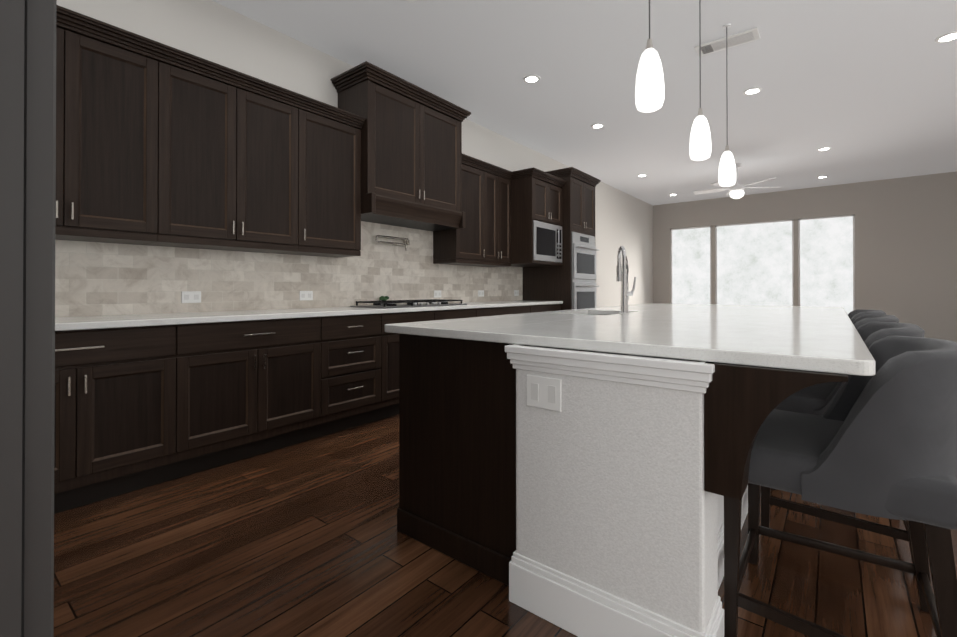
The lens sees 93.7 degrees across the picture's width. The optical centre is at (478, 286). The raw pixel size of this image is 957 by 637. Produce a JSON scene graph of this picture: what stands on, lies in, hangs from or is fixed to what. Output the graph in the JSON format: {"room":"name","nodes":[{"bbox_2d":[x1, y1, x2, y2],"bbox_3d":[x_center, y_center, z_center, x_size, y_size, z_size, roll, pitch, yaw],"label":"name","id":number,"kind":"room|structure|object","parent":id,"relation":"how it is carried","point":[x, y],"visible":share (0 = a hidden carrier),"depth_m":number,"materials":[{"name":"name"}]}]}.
{"room":"kitchen","nodes":[
{"label":"kitchen","id":0,"kind":"room"},
{"bbox_2d":[57,0,652,307],"bbox_3d":[-0.380,-0.467,5.235,0.100,3.150,15.260,0,0,38],"label":"wall","id":1,"kind":"structure","parent":0,"point":[212,31],"depth_m":3.77,"materials":[{"name":"paint"}]},
{"bbox_2d":[55,13,173,240],"bbox_3d":[-2.276,-0.846,2.468,0.348,1.069,0.892,0,0,38],"label":"upper cabinet","id":2,"kind":"object","parent":1,"relation":"attached to","point":[115,95],"depth_m":2.50,"materials":[{"name":"brown wood"}]},
{"bbox_2d":[166,57,309,248],"bbox_3d":[-1.761,-0.842,3.121,0.348,1.069,1.011,0,0,38],"label":"upper cabinet","id":3,"kind":"object","parent":1,"relation":"attached to","point":[242,149],"depth_m":3.02,"materials":[{"name":"brown wood"}]},
{"bbox_2d":[55,221,522,316],"bbox_3d":[-1.256,-0.259,4.029,0.012,0.880,6.075,0,0,38],"label":"backsplash","id":4,"kind":"structure","parent":1,"relation":"attached to","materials":[{"name":"tile"}]},
{"bbox_2d":[282,105,361,252],"bbox_3d":[-1.328,-0.840,3.671,0.348,1.069,0.630,0,0,38],"label":"upper cabinet","id":5,"kind":"object","parent":1,"relation":"attached to","point":[335,141],"depth_m":3.62,"materials":[{"name":"brown wood"}]},
{"bbox_2d":[334,73,461,216],"bbox_3d":[-0.722,-1.270,4.376,0.428,0.988,1.216,0,0,38],"label":"upper cabinet","id":6,"kind":"object","parent":1,"relation":"attached to","point":[412,147],"depth_m":4.09,"materials":[{"name":"brown wood"}]},
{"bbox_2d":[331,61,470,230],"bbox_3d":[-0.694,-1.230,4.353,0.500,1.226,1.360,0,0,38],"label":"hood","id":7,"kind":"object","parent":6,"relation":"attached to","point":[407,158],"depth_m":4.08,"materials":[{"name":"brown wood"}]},
{"bbox_2d":[430,157,489,264],"bbox_3d":[-0.206,-0.832,5.093,0.348,1.069,0.545,0,0,38],"label":"upper cabinet","id":8,"kind":"object","parent":1,"relation":"attached to","point":[465,239],"depth_m":4.96,"materials":[{"name":"brown wood"}]},
{"bbox_2d":[474,169,509,264],"bbox_3d":[0.081,-0.831,5.457,0.348,1.071,0.621,0,0,38],"label":"upper cabinet","id":9,"kind":"object","parent":1,"relation":"attached to","point":[499,182],"depth_m":5.39,"materials":[{"name":"brown wood"}]},
{"bbox_2d":[502,169,565,268],"bbox_3d":[0.619,-0.823,5.886,0.663,1.083,0.840,0,0,38],"label":"upper cabinet","id":10,"kind":"object","parent":1,"relation":"attached to","point":[537,202],"depth_m":5.58,"materials":[{"name":"brown wood"}]},
{"bbox_2d":[53,414,956,636],"bbox_3d":[2.624,1.146,2.859,7.750,0.100,15.260,0,0,38],"label":"floor","id":11,"kind":"structure","parent":0,"point":[305,539],"depth_m":1.74,"materials":[{"name":"brown wood"}]},
{"bbox_2d":[0,0,56,636],"bbox_3d":[-1.463,-0.285,0.822,2.338,2.740,0.785,0,0,38],"label":"fridge","id":12,"kind":"object","parent":11,"relation":"on","point":[27,194],"visible":1,"depth_m":0.35,"materials":[{"name":"grey metal"}]},
{"bbox_2d":[54,329,97,513],"bbox_3d":[-2.296,0.650,2.213,0.623,0.885,0.481,0,0,38],"label":"base cabinet","id":13,"kind":"object","parent":11,"relation":"on","point":[76,353],"depth_m":2.17,"materials":[{"name":"brown wood"}]},
{"bbox_2d":[98,325,193,500],"bbox_3d":[-2.054,0.652,2.520,0.623,0.885,0.540,0,0,38],"label":"base cabinet","id":14,"kind":"object","parent":11,"relation":"on","point":[146,376],"depth_m":2.39,"materials":[{"name":"brown wood"}]},
{"bbox_2d":[55,301,561,332],"bbox_3d":[-1.005,0.198,3.829,0.653,0.035,6.075,0,0,38],"label":"countertop","id":15,"kind":"structure","parent":14,"relation":"on","point":[108,320],"depth_m":2.84,"materials":[{"name":"white stone"}]},
{"bbox_2d":[379,296,388,304],"bbox_3d":[-0.918,0.136,4.379,0.086,0.094,0.119,0,0,38],"label":"plant","id":16,"kind":"object","parent":15,"relation":"on","point":[381,298],"depth_m":4.35,"materials":[{"name":"green plant"}]},
{"bbox_2d":[346,293,469,308],"bbox_3d":[-0.662,0.135,4.340,0.537,0.094,1.090,0,0,38],"label":"cooktop","id":17,"kind":"object","parent":15,"relation":"in","point":[396,300],"depth_m":4.38,"materials":[{"name":"black metal"}]},
{"bbox_2d":[194,321,269,472],"bbox_3d":[-1.784,0.653,2.862,0.623,0.885,0.570,0,0,38],"label":"base cabinet","id":18,"kind":"object","parent":11,"relation":"on","point":[232,358],"depth_m":2.73,"materials":[{"name":"brown wood"}]},
{"bbox_2d":[270,317,325,450],"bbox_3d":[-1.524,0.655,3.192,0.623,0.885,0.510,0,0,38],"label":"base cabinet","id":19,"kind":"object","parent":11,"relation":"on","point":[297,345],"depth_m":3.07,"materials":[{"name":"brown wood"}]},
{"bbox_2d":[326,313,389,434],"bbox_3d":[-1.198,0.657,3.605,0.623,0.885,0.664,0,0,38],"label":"base cabinet","id":20,"kind":"object","parent":11,"relation":"on","point":[357,348],"depth_m":3.45,"materials":[{"name":"brown wood"}]},
{"bbox_2d":[390,309,441,416],"bbox_3d":[-0.821,0.660,4.084,0.623,0.885,0.675,0,0,38],"label":"base cabinet","id":21,"kind":"object","parent":11,"relation":"on","point":[437,315],"depth_m":3.77,"materials":[{"name":"brown wood"}]},
{"bbox_2d":[442,309,481,319],"bbox_3d":[-0.458,0.662,4.543,0.623,0.885,0.735,0,0,38],"label":"base cabinet","id":22,"kind":"object","parent":11,"relation":"on","point":[446,313],"depth_m":4.40,"materials":[{"name":"brown wood"}]},
{"bbox_2d":[482,305,509,316],"bbox_3d":[-0.106,0.664,4.991,0.623,0.885,0.645,0,0,38],"label":"base cabinet","id":23,"kind":"object","parent":11,"relation":"on","point":[485,312],"depth_m":4.86,"materials":[{"name":"brown wood"}]},
{"bbox_2d":[510,305,533,313],"bbox_3d":[0.201,0.666,5.380,0.623,0.885,0.585,0,0,38],"label":"base cabinet","id":24,"kind":"object","parent":11,"relation":"on","point":[514,309],"depth_m":5.26,"materials":[{"name":"brown wood"}]},
{"bbox_2d":[534,305,561,311],"bbox_3d":[0.605,0.669,5.892,0.623,0.885,0.840,0,0,38],"label":"base cabinet","id":25,"kind":"object","parent":11,"relation":"on","point":[537,308],"depth_m":5.72,"materials":[{"name":"brown wood"}]},
{"bbox_2d":[522,173,597,309],"bbox_3d":[1.181,-0.189,6.486,0.798,2.607,0.800,0,0,38],"label":"tall cabinet","id":26,"kind":"object","parent":11,"relation":"on","point":[573,283],"depth_m":6.15,"materials":[{"name":"brown wood"}]},
{"bbox_2d":[384,330,855,636],"bbox_3d":[1.399,0.654,2.999,1.575,0.884,3.880,0,0,38],"label":"kitchen island","id":27,"kind":"object","parent":11,"relation":"on","point":[580,472],"depth_m":1.39,"materials":[{"name":"paint"}]},
{"bbox_2d":[527,375,560,411],"bbox_3d":[0.215,0.351,1.484,0.130,0.105,0.008,0,0,38],"label":"outlet","id":28,"kind":"object","parent":27,"relation":"attached to","point":[543,391],"depth_m":1.48,"materials":[{"name":"white plastic"}]},
{"bbox_2d":[384,303,875,375],"bbox_3d":[1.405,0.205,3.018,1.684,0.058,3.926,0,0,38],"label":"island countertop","id":29,"kind":"structure","parent":27,"relation":"on","point":[798,335],"depth_m":1.74,"materials":[{"name":"white stone"}]},
{"bbox_2d":[616,246,635,313],"bbox_3d":[0.948,-0.046,2.909,0.162,0.442,0.174,0,0,38],"label":"faucet","id":30,"kind":"object","parent":29,"relation":"on","point":[621,274],"depth_m":2.84,"materials":[{"name":"silver metal"}]},
{"bbox_2d":[724,336,956,636],"bbox_3d":[1.128,0.623,1.424,0.586,0.928,0.633,0,0,38],"label":"stool","id":31,"kind":"object","parent":11,"relation":"on","point":[882,442],"visible":0.83,"depth_m":1.16,"materials":[{"name":"grey fabric"}]},
{"bbox_2d":[761,322,924,576],"bbox_3d":[1.642,0.626,2.076,0.586,0.928,0.634,0,0,37],"label":"stool","id":32,"kind":"object","parent":11,"relation":"on","point":[817,399],"visible":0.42,"depth_m":1.90,"materials":[{"name":"grey fabric"}]},
{"bbox_2d":[848,309,885,322],"bbox_3d":[2.673,0.632,3.384,0.586,0.928,0.633,0,0,37],"label":"stool","id":33,"kind":"object","parent":11,"relation":"on","point":[853,315],"visible":0.1,"depth_m":3.11,"materials":[{"name":"grey fabric"}]},
{"bbox_2d":[853,314,898,329],"bbox_3d":[2.158,0.629,2.731,0.586,0.928,0.634,0,0,41],"label":"stool","id":34,"kind":"object","parent":11,"relation":"on","point":[861,320],"visible":0.15,"depth_m":2.45,"materials":[{"name":"grey fabric"}]},
{"bbox_2d":[212,0,956,205],"bbox_3d":[2.624,-2.104,2.875,7.750,0.100,15.260,0,0,38],"label":"ceiling","id":35,"kind":"structure","parent":0,"point":[865,90],"depth_m":4.35,"materials":[{"name":"grey paint"}]},
{"bbox_2d":[523,75,539,82],"bbox_3d":[0.520,-2.042,4.407,0.167,0.007,0.169,0,0,38],"label":"recessed light","id":36,"kind":"object","parent":35,"relation":"in","point":[530,78],"depth_m":4.41,"materials":[{"name":"white"}]},
{"bbox_2d":[591,123,604,128],"bbox_3d":[1.508,-2.036,5.677,0.162,0.007,0.172,0,0,38],"label":"recessed light","id":37,"kind":"object","parent":35,"relation":"in","point":[596,126],"depth_m":5.69,"materials":[{"name":"white"}]},
{"bbox_2d":[635,0,664,112],"bbox_3d":[0.771,-1.427,2.024,0.124,1.262,0.124,0,0,38],"label":"pendant light","id":38,"kind":"object","parent":35,"relation":"hanging from","point":[649,92],"visible":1,"depth_m":1.98,"materials":[{"name":"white glass"}]},
{"bbox_2d":[689,0,710,160],"bbox_3d":[1.383,-1.423,2.801,0.124,1.262,0.124,0,0,38],"label":"pendant light","id":39,"kind":"object","parent":35,"relation":"hanging from","point":[700,143],"visible":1,"depth_m":2.76,"materials":[{"name":"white glass"}]},
{"bbox_2d":[694,27,759,55],"bbox_3d":[2.079,-2.043,3.758,0.460,0.012,0.200,0,0,38],"label":"ceiling vent","id":40,"kind":"object","parent":35,"relation":"in","point":[736,39],"visible":0.94,"depth_m":3.73,"materials":[{"name":"white metal"}]},
{"bbox_2d":[718,23,735,186],"bbox_3d":[1.949,-1.419,3.518,0.124,1.262,0.124,0,0,38],"label":"pendant light","id":41,"kind":"object","parent":35,"relation":"hanging from","point":[727,173],"visible":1,"depth_m":3.48,"materials":[{"name":"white glass"}]},
{"bbox_2d":[693,163,777,198],"bbox_3d":[4.268,-1.748,7.486,1.241,0.564,1.303,0,0,38],"label":"ceiling fan","id":42,"kind":"object","parent":35,"relation":"hanging from","point":[736,191],"visible":0.85,"depth_m":7.40,"materials":[{"name":"white"}]},
{"bbox_2d":[743,87,761,94],"bbox_3d":[2.856,-2.041,4.677,0.164,0.007,0.178,0,0,38],"label":"recessed light","id":43,"kind":"object","parent":35,"relation":"in","point":[751,91],"depth_m":4.68,"materials":[{"name":"white"}]},
{"bbox_2d":[817,147,830,150],"bbox_3d":[5.089,-2.031,6.608,0.152,0.007,0.179,0,0,38],"label":"recessed light","id":44,"kind":"object","parent":35,"relation":"in","point":[825,148],"depth_m":6.63,"materials":[{"name":"white"}]},
{"bbox_2d":[935,31,956,42],"bbox_3d":[3.843,-2.046,3.682,0.130,0.007,0.174,0,0,38],"label":"recessed light","id":45,"kind":"object","parent":35,"relation":"in","point":[951,36],"depth_m":3.69,"materials":[{"name":"white"}]},
{"bbox_2d":[653,171,956,341],"bbox_3d":[7.317,-0.449,8.819,7.550,3.150,0.100,0,0,38],"label":"wall","id":46,"kind":"structure","parent":0,"point":[905,249],"depth_m":8.49,"materials":[{"name":"paint"}]},
{"bbox_2d":[671,214,854,314],"bbox_3d":[6.010,-0.336,9.826,3.450,2.145,0.087,0,0,38],"label":"window","id":47,"kind":"structure","parent":46,"relation":"in","point":[754,264],"depth_m":9.67,"materials":[{"name":"white glass"}]}
]}

